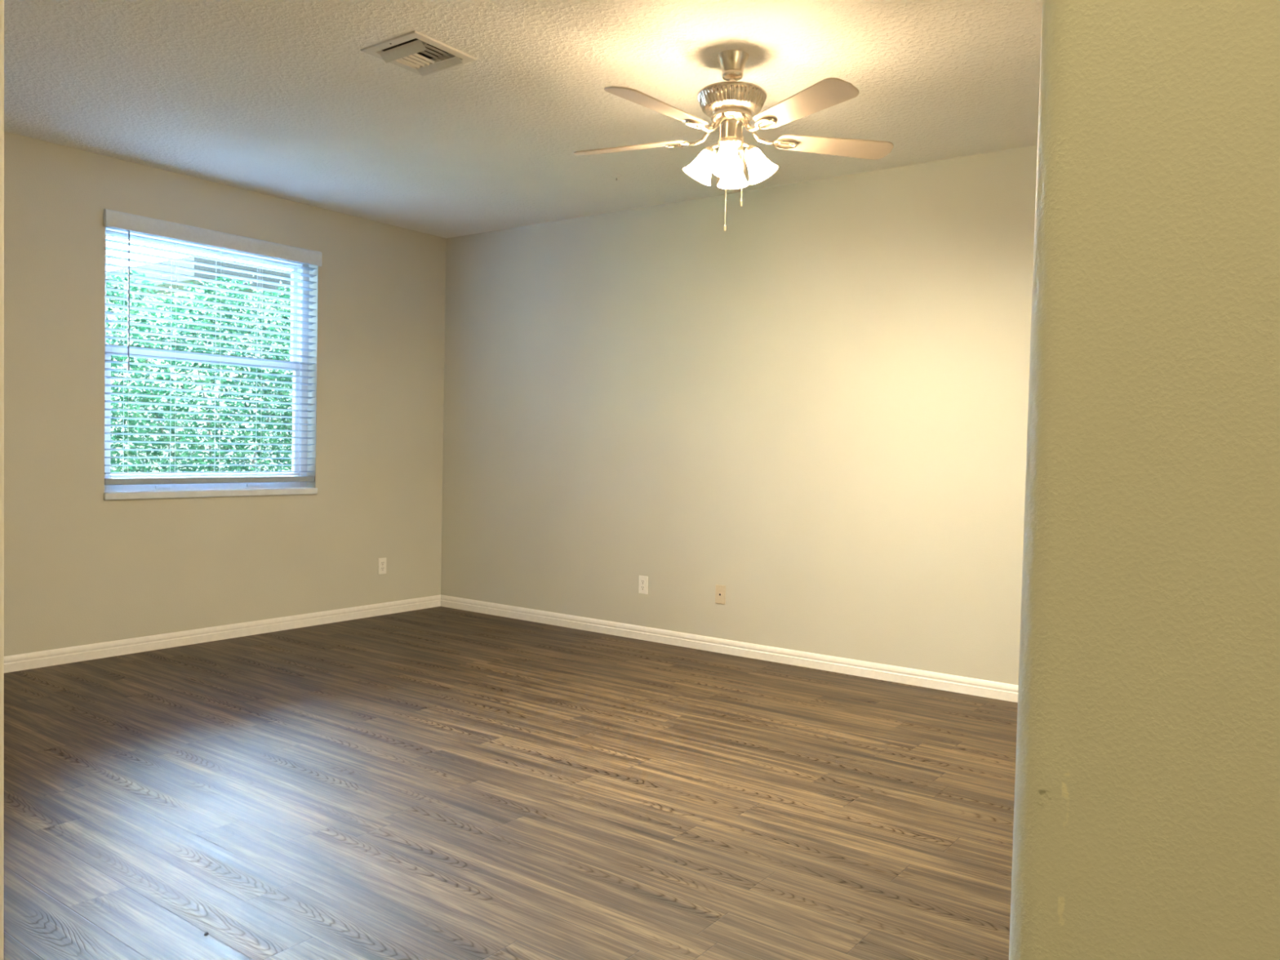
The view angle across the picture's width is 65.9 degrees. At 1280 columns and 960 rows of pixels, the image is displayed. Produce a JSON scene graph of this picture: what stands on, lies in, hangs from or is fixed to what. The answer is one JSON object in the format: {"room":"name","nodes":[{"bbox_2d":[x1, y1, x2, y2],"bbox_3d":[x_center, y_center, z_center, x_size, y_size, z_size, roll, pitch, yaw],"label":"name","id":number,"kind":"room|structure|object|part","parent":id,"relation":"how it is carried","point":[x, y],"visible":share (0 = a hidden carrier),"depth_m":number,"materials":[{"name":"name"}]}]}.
{"room":"empty bedroom","nodes":[
{"label":"empty bedroom","id":0,"kind":"room"},
{"bbox_2d":[4,131,446,656],"bbox_3d":[-3.696,-0.378,4.537,0.200,2.740,7.600,3,2,37],"label":"wall","id":1,"kind":"structure","parent":0,"point":[82,567],"depth_m":5.84,"materials":[{"name":"beige paint"}]},
{"bbox_2d":[104,226,309,492],"bbox_3d":[-2.631,-0.697,6.012,0.106,1.515,1.347,3,2,37],"label":"window","id":2,"kind":"structure","parent":1,"relation":"in","point":[113,349],"depth_m":6.15,"materials":[{"name":"white plastic"}]},
{"bbox_3d":[-2.646,-1.063,6.017,0.028,0.685,1.247,3,2,37],"label":"sash","id":3,"kind":"part","parent":2,"relation":"part of","materials":[{"name":"white plastic"}]},
{"bbox_3d":[-2.628,-0.377,6.016,0.030,0.775,1.247,3,2,37],"label":"sash","id":4,"kind":"part","parent":2,"relation":"part of","materials":[{"name":"white plastic"}]},
{"bbox_2d":[103,208,322,484],"bbox_3d":[-2.532,-0.731,5.939,0.084,1.502,1.369,3,2,37],"label":"window blind","id":5,"kind":"object","parent":2,"relation":"attached to","point":[113,219],"visible":1,"depth_m":5.85,"materials":[{"name":"white plastic"}]},
{"bbox_3d":[-2.870,-0.703,5.510,0.055,1.390,0.002,3,2,37],"label":"ladder cord","id":6,"kind":"part","parent":5,"relation":"part of","materials":[{"name":"white fabric"}]},
{"bbox_3d":[-2.709,-0.707,5.727,0.055,1.390,0.002,3,2,37],"label":"ladder cord","id":7,"kind":"part","parent":5,"relation":"part of","materials":[{"name":"white fabric"}]},
{"bbox_3d":[-2.561,0.000,5.972,0.052,0.038,1.335,3,2,37],"label":"rail","id":8,"kind":"part","parent":5,"relation":"part of","materials":[{"name":"white plastic"}]},
{"bbox_3d":[-2.545,-0.710,5.948,0.055,1.390,0.002,3,2,37],"label":"ladder cord","id":9,"kind":"part","parent":5,"relation":"part of","materials":[{"name":"white fabric"}]},
{"bbox_3d":[-2.359,-1.250,6.115,0.002,0.315,0.002,1,2,7],"label":"lift cord","id":10,"kind":"part","parent":5,"relation":"part of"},
{"bbox_3d":[-2.381,-0.714,6.168,0.055,1.390,0.002,3,2,37],"label":"ladder cord","id":11,"kind":"part","parent":5,"relation":"part of","materials":[{"name":"white fabric"}]},
{"bbox_3d":[-2.353,-1.250,6.123,0.002,0.315,0.002,1,2,7],"label":"lift cord","id":12,"kind":"part","parent":5,"relation":"part of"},
{"bbox_3d":[-2.220,-0.718,6.385,0.055,1.390,0.002,3,2,37],"label":"ladder cord","id":13,"kind":"part","parent":5,"relation":"part of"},
{"bbox_2d":[103,487,317,500],"bbox_3d":[-2.570,0.079,5.980,0.120,0.039,1.355,3,2,37],"label":"window sill","id":14,"kind":"structure","parent":1,"relation":"attached to","point":[287,491],"depth_m":5.88,"materials":[{"name":"white paint"}]},
{"bbox_2d":[4,595,440,673],"bbox_3d":[-2.795,0.933,5.653,0.014,0.084,4.370,3,2,37],"label":"baseboard","id":15,"kind":"structure","parent":1,"relation":"attached to","point":[24,661],"depth_m":5.89,"materials":[{"name":"white paint"}]},
{"bbox_2d":[377,557,386,574],"bbox_3d":[-1.815,0.606,6.955,0.009,0.114,0.070,3,2,37],"label":"wall outlet","id":16,"kind":"object","parent":1,"relation":"attached to","point":[381,562],"visible":1,"depth_m":6.95,"materials":[{"name":"white plastic"}]},
{"bbox_2d":[3,606,1017,959],"bbox_3d":[-0.879,1.184,2.470,7.300,0.120,7.600,3,2,37],"label":"floor","id":17,"kind":"structure","parent":0,"point":[437,783],"depth_m":3.35,"materials":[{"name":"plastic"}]},
{"bbox_2d":[4,0,1042,238],"bbox_3d":[-0.816,-1.663,2.374,7.300,0.100,7.600,3,2,37],"label":"ceiling","id":18,"kind":"structure","parent":0,"point":[282,99],"depth_m":4.22,"materials":[{"name":"white paint"}]},
{"bbox_2d":[360,30,477,76],"bbox_3d":[-0.861,-1.734,3.853,0.319,0.201,0.319,3,2,37],"label":"ceiling vent","id":19,"kind":"object","parent":18,"relation":"in","point":[415,51],"visible":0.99,"depth_m":3.85,"materials":[{"name":"metal"}]},
{"bbox_2d":[611,173,622,182],"bbox_3d":[-0.130,-1.687,5.515,0.062,0.033,0.062,3,2,37],"label":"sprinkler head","id":20,"kind":"object","parent":18,"relation":"attached to","point":[616,175],"visible":1,"depth_m":5.51},
{"bbox_2d":[573,49,893,231],"bbox_3d":[0.315,-1.297,3.795,1.279,0.676,1.257,3,2,37],"label":"ceiling fan","id":21,"kind":"object","parent":18,"relation":"hanging from","point":[731,105],"visible":1,"depth_m":3.75,"materials":[{"name":"silver metal"}]},
{"bbox_3d":[-0.037,-1.342,3.996,0.486,0.034,0.137,2,2,21],"label":"fan blade","id":22,"kind":"part","parent":21,"relation":"part of","materials":[{"name":"wood"}]},
{"bbox_3d":[0.073,-1.323,3.491,0.137,0.034,0.486,3,3,44],"label":"fan blade","id":23,"kind":"part","parent":21,"relation":"part of","materials":[{"name":"white wood"}]},
{"bbox_3d":[0.227,-1.217,3.841,0.125,0.134,0.123,3,2,37],"label":"lamp shade","id":24,"kind":"part","parent":21,"relation":"part of","materials":[{"name":"white glass"}]},
{"bbox_3d":[0.297,-1.292,3.828,0.050,0.028,0.014,2,2,11],"label":"lamp arm","id":25,"kind":"part","parent":21,"relation":"part of","materials":[{"name":"silver metal"}]},
{"bbox_3d":[0.330,-1.137,3.787,0.002,0.315,0.002,1,2,-8],"label":"pull chain","id":26,"kind":"part","parent":21,"relation":"part of","materials":[{"name":"gold metal"}]},
{"bbox_3d":[0.329,-1.210,3.699,0.123,0.134,0.125,3,2,37],"label":"lamp shade","id":27,"kind":"part","parent":21,"relation":"part of","materials":[{"name":"white glass"}]},
{"bbox_3d":[0.331,-1.223,3.717,0.047,0.074,0.056,3,2,37],"label":"bulb","id":28,"kind":"part","parent":21,"relation":"part of","materials":[{"name":"white glass"}]},
{"bbox_3d":[0.402,-1.341,4.242,0.137,0.034,0.486,1,2,3],"label":"fan blade","id":29,"kind":"part","parent":21,"relation":"part of","materials":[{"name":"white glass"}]},
{"bbox_3d":[0.369,-1.217,3.943,0.123,0.134,0.125,3,2,37],"label":"lamp shade","id":30,"kind":"part","parent":21,"relation":"part of","materials":[{"name":"white glass"}]},
{"bbox_3d":[0.393,-1.202,3.801,0.002,0.245,0.002,1,2,-8],"label":"pull chain","id":31,"kind":"part","parent":21,"relation":"part of","materials":[{"name":"gold metal"}]},
{"bbox_3d":[0.404,-1.289,3.808,0.050,0.028,0.014,2,2,11],"label":"lamp arm","id":32,"kind":"part","parent":21,"relation":"part of","materials":[{"name":"silver metal"}]},
{"bbox_3d":[0.471,-1.210,3.801,0.125,0.134,0.123,3,2,37],"label":"lamp shade","id":33,"kind":"part","parent":21,"relation":"part of","materials":[{"name":"white glass"}]},
{"bbox_3d":[0.561,-1.310,3.444,0.137,0.034,0.486,0,2,-33],"label":"fan blade","id":34,"kind":"part","parent":21,"relation":"part of","materials":[{"name":"white wood"}]},
{"bbox_3d":[0.768,-1.322,3.917,0.486,0.034,0.137,1,2,-10],"label":"fan blade","id":35,"kind":"part","parent":21,"relation":"part of","materials":[{"name":"wood"}]},
{"bbox_2d":[0,0,1279,959],"bbox_3d":[-1.343,-0.233,1.756,6.900,2.740,0.120,3,2,37],"label":"wall","id":36,"kind":"structure","parent":0,"point":[1146,826],"depth_m":0.50,"materials":[{"name":"beige paint"}]},
{"bbox_2d":[440,145,1037,684],"bbox_3d":[1.360,-0.295,5.391,6.900,2.740,0.200,3,2,37],"label":"wall","id":37,"kind":"structure","parent":0,"point":[812,408],"depth_m":5.74,"materials":[{"name":"beige paint"}]},
{"bbox_2d":[638,575,648,594],"bbox_3d":[0.020,0.666,6.273,0.070,0.114,0.009,3,2,37],"label":"wall outlet","id":38,"kind":"object","parent":37,"relation":"attached to","point":[643,580],"visible":1,"depth_m":6.27,"materials":[{"name":"white plastic"}]},
{"bbox_2d":[715,584,725,604],"bbox_3d":[0.483,0.688,5.929,0.070,0.114,0.010,3,2,37],"label":"jack plate","id":39,"kind":"object","parent":37,"relation":"attached to","point":[720,591],"visible":1,"depth_m":5.92,"materials":[{"name":"beige plastic"}]},
{"bbox_2d":[440,595,1018,702],"bbox_3d":[1.266,1.033,5.349,6.900,0.084,0.014,3,2,37],"label":"baseboard","id":40,"kind":"structure","parent":37,"relation":"attached to","point":[959,684],"depth_m":5.76,"materials":[{"name":"white paint"}]},
{"label":"outside","id":41,"kind":"structure","parent":0,"visible":0},
{"bbox_3d":[-13.619,0.701,16.419,29.800,0.150,50.000,3,2,37],"label":"ground","id":42,"kind":"structure","parent":41,"visible":0},
{"bbox_2d":[110,386,203,474],"bbox_3d":[-5.918,0.050,9.124,0.280,1.980,3.780,3,2,37],"label":"wall","id":43,"kind":"structure","parent":42,"relation":"on","point":[193,394],"depth_m":10.16,"materials":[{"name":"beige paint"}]},
{"bbox_2d":[106,270,293,474],"bbox_3d":[-3.682,-0.415,9.594,2.098,2.992,3.356,3,2,37],"label":"hedge","id":44,"kind":"object","parent":42,"relation":"on","point":[153,392],"visible":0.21,"depth_m":8.96,"materials":[{"name":"green plant"}]},
{"bbox_3d":[-4.287,-0.171,8.783,0.159,2.526,0.308,3,2,37],"label":"stem","id":45,"kind":"part","parent":44,"relation":"part of","materials":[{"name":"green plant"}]},
{"bbox_3d":[-4.013,-0.177,9.182,0.105,2.528,0.259,3,3,42],"label":"stem","id":46,"kind":"part","parent":44,"relation":"part of","materials":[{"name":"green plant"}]},
{"bbox_3d":[-3.677,-0.187,9.602,0.105,2.523,0.201,3,2,37],"label":"stem","id":47,"kind":"part","parent":44,"relation":"part of","materials":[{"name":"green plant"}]},
{"bbox_2d":[106,256,293,473],"bbox_3d":[-8.056,-2.068,24.323,8.200,5.100,10.700,3,2,37],"label":"neighbor house","id":48,"kind":"structure","parent":42,"relation":"on","point":[188,258],"depth_m":18.80,"materials":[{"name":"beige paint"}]}
]}

